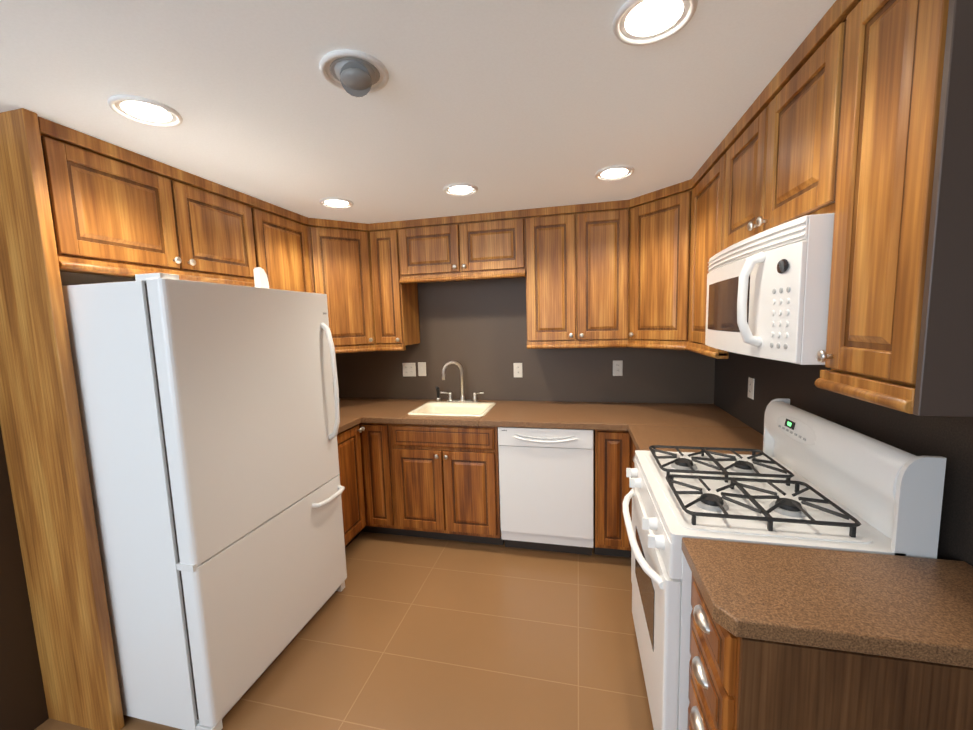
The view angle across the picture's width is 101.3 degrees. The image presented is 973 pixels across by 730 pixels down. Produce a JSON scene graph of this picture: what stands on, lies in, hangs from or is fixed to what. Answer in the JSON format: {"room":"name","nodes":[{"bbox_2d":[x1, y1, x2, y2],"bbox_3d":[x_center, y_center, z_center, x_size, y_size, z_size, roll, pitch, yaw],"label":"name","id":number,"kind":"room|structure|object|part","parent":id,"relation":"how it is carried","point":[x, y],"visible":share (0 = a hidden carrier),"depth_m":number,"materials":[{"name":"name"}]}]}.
{"room":"kitchen","nodes":[
{"label":"kitchen","id":0,"kind":"room"},
{"bbox_2d":[0,271,135,729],"bbox_3d":[-1.659,0.196,2.376,0.132,2.267,2.300,0,6,13],"label":"wall","id":1,"kind":"structure","parent":0,"point":[23,705],"depth_m":1.51,"materials":[{"name":"paint"}]},
{"bbox_2d":[38,116,201,279],"bbox_3d":[-1.603,-0.629,1.653,0.327,0.470,0.518,0,6,13],"label":"upper cabinet","id":2,"kind":"object","parent":1,"relation":"attached to","point":[117,211],"depth_m":1.57,"materials":[{"name":"brown wood"}]},
{"bbox_2d":[187,173,257,285],"bbox_3d":[-1.517,-0.673,2.032,0.327,0.470,0.519,0,6,13],"label":"upper cabinet","id":3,"kind":"object","parent":1,"relation":"attached to","point":[223,216],"depth_m":2.05,"materials":[{"name":"brown wood"}]},
{"bbox_2d":[242,197,313,292],"bbox_3d":[-1.371,-0.524,2.558,0.374,0.889,0.531,0,6,13],"label":"upper cabinet","id":4,"kind":"object","parent":1,"relation":"attached to","point":[282,235],"depth_m":2.46,"materials":[{"name":"brown wood"}]},
{"bbox_2d":[34,532,653,729],"bbox_3d":[-1.124,1.524,0.972,4.750,0.100,5.320,0,6,13],"label":"floor","id":5,"kind":"structure","parent":0,"point":[400,632],"depth_m":1.88,"materials":[{"name":"tile"}]},
{"bbox_2d":[0,108,124,729],"bbox_3d":[-1.629,0.295,1.466,0.352,2.265,0.038,0,6,13],"label":"end panel","id":6,"kind":"object","parent":5,"relation":"on","point":[43,440],"visible":1,"depth_m":1.44,"materials":[{"name":"brown wood"}]},
{"bbox_2d":[62,267,346,729],"bbox_3d":[-1.267,0.450,1.900,0.808,1.841,0.906,0,6,13],"label":"refrigerator","id":7,"kind":"object","parent":5,"relation":"on","point":[210,416],"depth_m":1.51,"materials":[{"name":"white metal"}]},
{"bbox_3d":[-1.145,-0.426,2.032,0.035,0.134,0.062,0,6,13],"label":"item on top of the fridge","id":8,"kind":"part","parent":7,"relation":"part of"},
{"bbox_2d":[337,423,368,547],"bbox_3d":[-1.186,0.854,2.671,0.670,0.868,0.503,0,6,13],"label":"base cabinet","id":9,"kind":"object","parent":5,"relation":"on","point":[350,442],"depth_m":2.68,"materials":[{"name":"brown wood"}]},
{"bbox_2d":[338,414,365,433],"bbox_3d":[-1.214,0.404,2.587,0.660,0.039,0.436,0,6,13],"label":"countertop","id":10,"kind":"structure","parent":9,"relation":"on","point":[347,421],"depth_m":2.68,"materials":[{"name":"laminate"}]},
{"bbox_2d":[361,423,428,535],"bbox_3d":[-0.665,0.797,3.049,0.299,0.868,0.684,0,6,13],"label":"base cabinet","id":11,"kind":"object","parent":5,"relation":"on","point":[383,441],"depth_m":2.77,"materials":[{"name":"brown wood"}]},
{"bbox_2d":[339,398,740,430],"bbox_3d":[0.060,0.337,2.850,3.026,0.039,0.647,0,6,13],"label":"countertop","id":12,"kind":"structure","parent":11,"relation":"on","point":[523,414],"depth_m":2.67,"materials":[{"name":"laminate"}]},
{"bbox_2d":[408,401,495,416],"bbox_3d":[-0.236,0.403,2.921,0.550,0.185,0.430,0,6,13],"label":"sink","id":13,"kind":"object","parent":12,"relation":"in","point":[442,408],"visible":0.44,"depth_m":3.02,"materials":[{"name":"beige ceramic"}]},
{"bbox_2d":[435,361,483,401],"bbox_3d":[-0.221,0.129,3.085,0.394,0.321,0.127,0,6,13],"label":"faucet","id":14,"kind":"object","parent":12,"relation":"on","point":[462,398],"visible":1,"depth_m":3.11,"materials":[{"name":"silver metal"}]},
{"bbox_2d":[401,425,504,544],"bbox_3d":[-0.218,0.874,2.989,0.714,0.700,0.619,0,6,13],"label":"base cabinet","id":15,"kind":"object","parent":5,"relation":"on","point":[430,481],"depth_m":2.67,"materials":[{"name":"brown wood"}]},
{"bbox_2d":[498,427,593,554],"bbox_3d":[0.434,0.792,2.792,0.590,0.866,0.599,0,6,13],"label":"dishwasher","id":16,"kind":"object","parent":5,"relation":"on","point":[546,480],"visible":0.98,"depth_m":2.51,"materials":[{"name":"white metal"}]},
{"bbox_2d":[594,430,620,555],"bbox_3d":[0.860,0.785,2.733,0.247,0.868,0.618,0,6,13],"label":"base cabinet","id":17,"kind":"object","parent":5,"relation":"on","point":[607,443],"depth_m":2.45,"materials":[{"name":"brown wood"}]},
{"bbox_2d":[617,431,636,557],"bbox_3d":[1.101,0.844,2.128,0.677,0.868,0.539,0,6,13],"label":"base cabinet","id":18,"kind":"object","parent":5,"relation":"on","point":[628,448],"depth_m":2.41,"materials":[{"name":"brown wood"}]},
{"bbox_2d":[622,422,762,454],"bbox_3d":[1.090,0.394,2.041,0.656,0.039,0.470,0,6,13],"label":"countertop","id":19,"kind":"structure","parent":18,"relation":"on","point":[644,435],"depth_m":2.08,"materials":[{"name":"laminate"}]},
{"bbox_2d":[622,398,946,729],"bbox_3d":[0.892,0.768,1.489,0.707,1.168,0.759,0,6,13],"label":"stove","id":20,"kind":"object","parent":5,"relation":"on","point":[804,479],"visible":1,"depth_m":1.23,"materials":[{"name":"white metal"}]},
{"bbox_2d":[687,574,972,729],"bbox_3d":[0.860,0.978,0.958,0.624,0.868,0.318,0,6,13],"label":"base cabinet","id":21,"kind":"object","parent":5,"relation":"on","point":[736,683],"depth_m":0.80,"materials":[{"name":"brown wood"}]},
{"bbox_2d":[682,538,972,667],"bbox_3d":[0.836,0.524,0.911,0.648,0.039,0.319,0,6,13],"label":"countertop","id":22,"kind":"structure","parent":21,"relation":"on","point":[910,608],"depth_m":0.87,"materials":[{"name":"stone"}]},
{"bbox_2d":[0,0,835,223],"bbox_3d":[-1.195,-0.829,0.716,4.750,0.100,5.320,0,6,13],"label":"ceiling","id":23,"kind":"structure","parent":0,"point":[506,105],"depth_m":1.26,"materials":[{"name":"paint"}]},
{"bbox_2d":[108,95,182,126],"bbox_3d":[-1.131,-0.843,1.330,0.192,0.016,0.192,0,6,13],"label":"recessed light","id":24,"kind":"object","parent":23,"relation":"in","point":[145,111],"visible":1,"depth_m":1.32,"materials":[{"name":"white"}]},
{"bbox_2d":[319,197,352,208],"bbox_3d":[-0.892,-0.964,2.376,0.192,0.016,0.192,0,6,13],"label":"recessed light","id":25,"kind":"object","parent":23,"relation":"in","point":[338,203],"visible":0.98,"depth_m":2.37,"materials":[{"name":"white"}]},
{"bbox_2d":[320,49,388,96],"bbox_3d":[-0.380,-0.825,1.160,0.192,0.096,0.192,0,6,13],"label":"recessed light","id":26,"kind":"object","parent":23,"relation":"in","point":[355,73],"visible":1,"depth_m":1.11,"materials":[{"name":"white"}]},
{"bbox_2d":[444,183,477,195],"bbox_3d":[-0.141,-0.968,2.204,0.192,0.016,0.192,0,6,13],"label":"recessed light","id":27,"kind":"object","parent":23,"relation":"in","point":[461,189],"visible":0.98,"depth_m":2.19,"materials":[{"name":"white"}]},
{"bbox_2d":[595,165,633,180],"bbox_3d":[0.648,-0.972,2.022,0.192,0.016,0.192,0,6,13],"label":"recessed light","id":28,"kind":"object","parent":23,"relation":"in","point":[616,172],"visible":0.98,"depth_m":2.01,"materials":[{"name":"white"}]},
{"bbox_2d":[613,0,697,45],"bbox_3d":[0.408,-0.851,0.976,0.192,0.016,0.192,0,6,13],"label":"recessed light","id":29,"kind":"object","parent":23,"relation":"in","point":[640,22],"visible":1,"depth_m":0.98,"materials":[{"name":"white"}]},
{"bbox_2d":[332,277,714,403],"bbox_3d":[0.138,0.052,3.197,3.270,2.267,0.120,0,6,13],"label":"wall","id":30,"kind":"structure","parent":0,"point":[476,330],"depth_m":3.11,"materials":[{"name":"paint"}]},
{"bbox_2d":[310,218,381,351],"bbox_3d":[-1.120,-0.579,2.995,0.668,0.889,0.683,0,6,13],"label":"upper cabinet","id":31,"kind":"object","parent":30,"relation":"attached to","point":[341,252],"depth_m":2.85,"materials":[{"name":"brown wood"}]},
{"bbox_2d":[374,221,419,347],"bbox_3d":[-0.730,-0.598,3.063,0.276,0.889,0.374,0,6,13],"label":"upper cabinet","id":32,"kind":"object","parent":30,"relation":"attached to","point":[398,310],"depth_m":2.93,"materials":[{"name":"brown wood"}]},
{"bbox_2d":[402,363,415,376],"bbox_3d":[-0.642,0.039,3.307,0.116,0.115,0.007,0,6,13],"label":"electrical outlet","id":33,"kind":"object","parent":30,"relation":"attached to","point":[409,369],"visible":1,"depth_m":3.31,"materials":[{"name":"beige plastic"}]},
{"bbox_2d":[418,362,425,375],"bbox_3d":[-0.531,0.035,3.277,0.070,0.115,0.014,0,6,13],"label":"light switch","id":34,"kind":"object","parent":30,"relation":"attached to","point":[421,368],"visible":1,"depth_m":3.28,"materials":[{"name":"beige plastic"}]},
{"bbox_2d":[398,214,473,283],"bbox_3d":[-0.344,-0.845,2.970,0.520,0.400,0.327,0,6,13],"label":"upper cabinet","id":35,"kind":"object","parent":30,"relation":"attached to","point":[437,249],"depth_m":2.81,"materials":[{"name":"brown wood"}]},
{"bbox_2d":[470,209,525,279],"bbox_3d":[0.039,-0.847,2.882,0.520,0.400,0.327,0,6,13],"label":"upper cabinet","id":36,"kind":"object","parent":30,"relation":"attached to","point":[497,239],"depth_m":2.71,"materials":[{"name":"brown wood"}]},
{"bbox_2d":[513,363,522,376],"bbox_3d":[0.245,0.041,3.104,0.070,0.115,0.007,0,6,13],"label":"electrical outlet","id":37,"kind":"object","parent":30,"relation":"attached to","point":[518,370],"visible":1,"depth_m":3.10,"materials":[{"name":"beige plastic"}]},
{"bbox_2d":[522,206,565,347],"bbox_3d":[0.493,-0.607,2.806,0.397,0.889,0.327,0,6,13],"label":"upper cabinet","id":38,"kind":"object","parent":30,"relation":"attached to","point":[546,321],"depth_m":2.67,"materials":[{"name":"brown wood"}]},
{"bbox_2d":[562,201,617,343],"bbox_3d":[0.773,-0.606,2.718,0.443,0.889,0.374,0,6,13],"label":"upper cabinet","id":39,"kind":"object","parent":30,"relation":"attached to","point":[590,230],"depth_m":2.60,"materials":[{"name":"brown wood"}]},
{"bbox_2d":[613,360,622,375],"bbox_3d":[0.966,0.024,2.937,0.070,0.115,0.007,0,6,13],"label":"electrical outlet","id":40,"kind":"object","parent":30,"relation":"attached to","point":[617,367],"visible":1,"depth_m":2.94,"materials":[{"name":"beige plastic"}]},
{"bbox_2d":[618,182,681,347],"bbox_3d":[1.174,-0.591,2.469,0.673,0.889,0.683,0,6,13],"label":"upper cabinet","id":41,"kind":"object","parent":30,"relation":"attached to","point":[650,224],"depth_m":2.41,"materials":[{"name":"brown wood"}]},
{"bbox_2d":[714,352,972,565],"bbox_3d":[1.083,0.342,0.268,0.120,2.267,5.200,0,6,13],"label":"wall","id":42,"kind":"structure","parent":0,"point":[950,439],"depth_m":1.30,"materials":[{"name":"paint"}]},
{"bbox_2d":[678,142,728,355],"bbox_3d":[1.208,-0.535,1.951,0.374,0.889,0.561,0,6,13],"label":"upper cabinet","id":43,"kind":"object","parent":42,"relation":"attached to","point":[701,194],"depth_m":2.03,"materials":[{"name":"brown wood"}]},
{"bbox_2d":[718,102,753,252],"bbox_3d":[1.114,-0.680,1.435,0.327,0.485,0.447,0,6,13],"label":"upper cabinet","id":44,"kind":"object","parent":42,"relation":"attached to","point":[736,145],"depth_m":1.56,"materials":[{"name":"brown wood"}]},
{"bbox_2d":[748,377,753,399],"bbox_3d":[1.460,0.129,2.206,0.007,0.115,0.070,0,6,13],"label":"electrical outlet","id":45,"kind":"object","parent":42,"relation":"attached to","point":[751,388],"visible":1,"depth_m":2.19,"materials":[{"name":"beige plastic"}]},
{"bbox_2d":[746,9,829,238],"bbox_3d":[1.043,-0.644,1.127,0.327,0.485,0.446,0,6,13],"label":"upper cabinet","id":46,"kind":"object","parent":42,"relation":"attached to","point":[788,122],"depth_m":1.15,"materials":[{"name":"brown wood"}]},
{"bbox_2d":[705,213,833,364],"bbox_3d":[1.021,-0.229,1.344,0.464,0.374,0.757,0,6,13],"label":"microwave","id":47,"kind":"object","parent":46,"relation":"attached to","point":[768,293],"visible":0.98,"depth_m":1.10,"materials":[{"name":"white plastic"}]},
{"bbox_2d":[816,0,972,407],"bbox_3d":[0.965,-0.401,0.785,0.329,0.889,0.306,0,6,13],"label":"upper cabinet","id":48,"kind":"object","parent":42,"relation":"attached to","point":[856,118],"depth_m":0.77,"materials":[{"name":"brown wood"}]}
]}

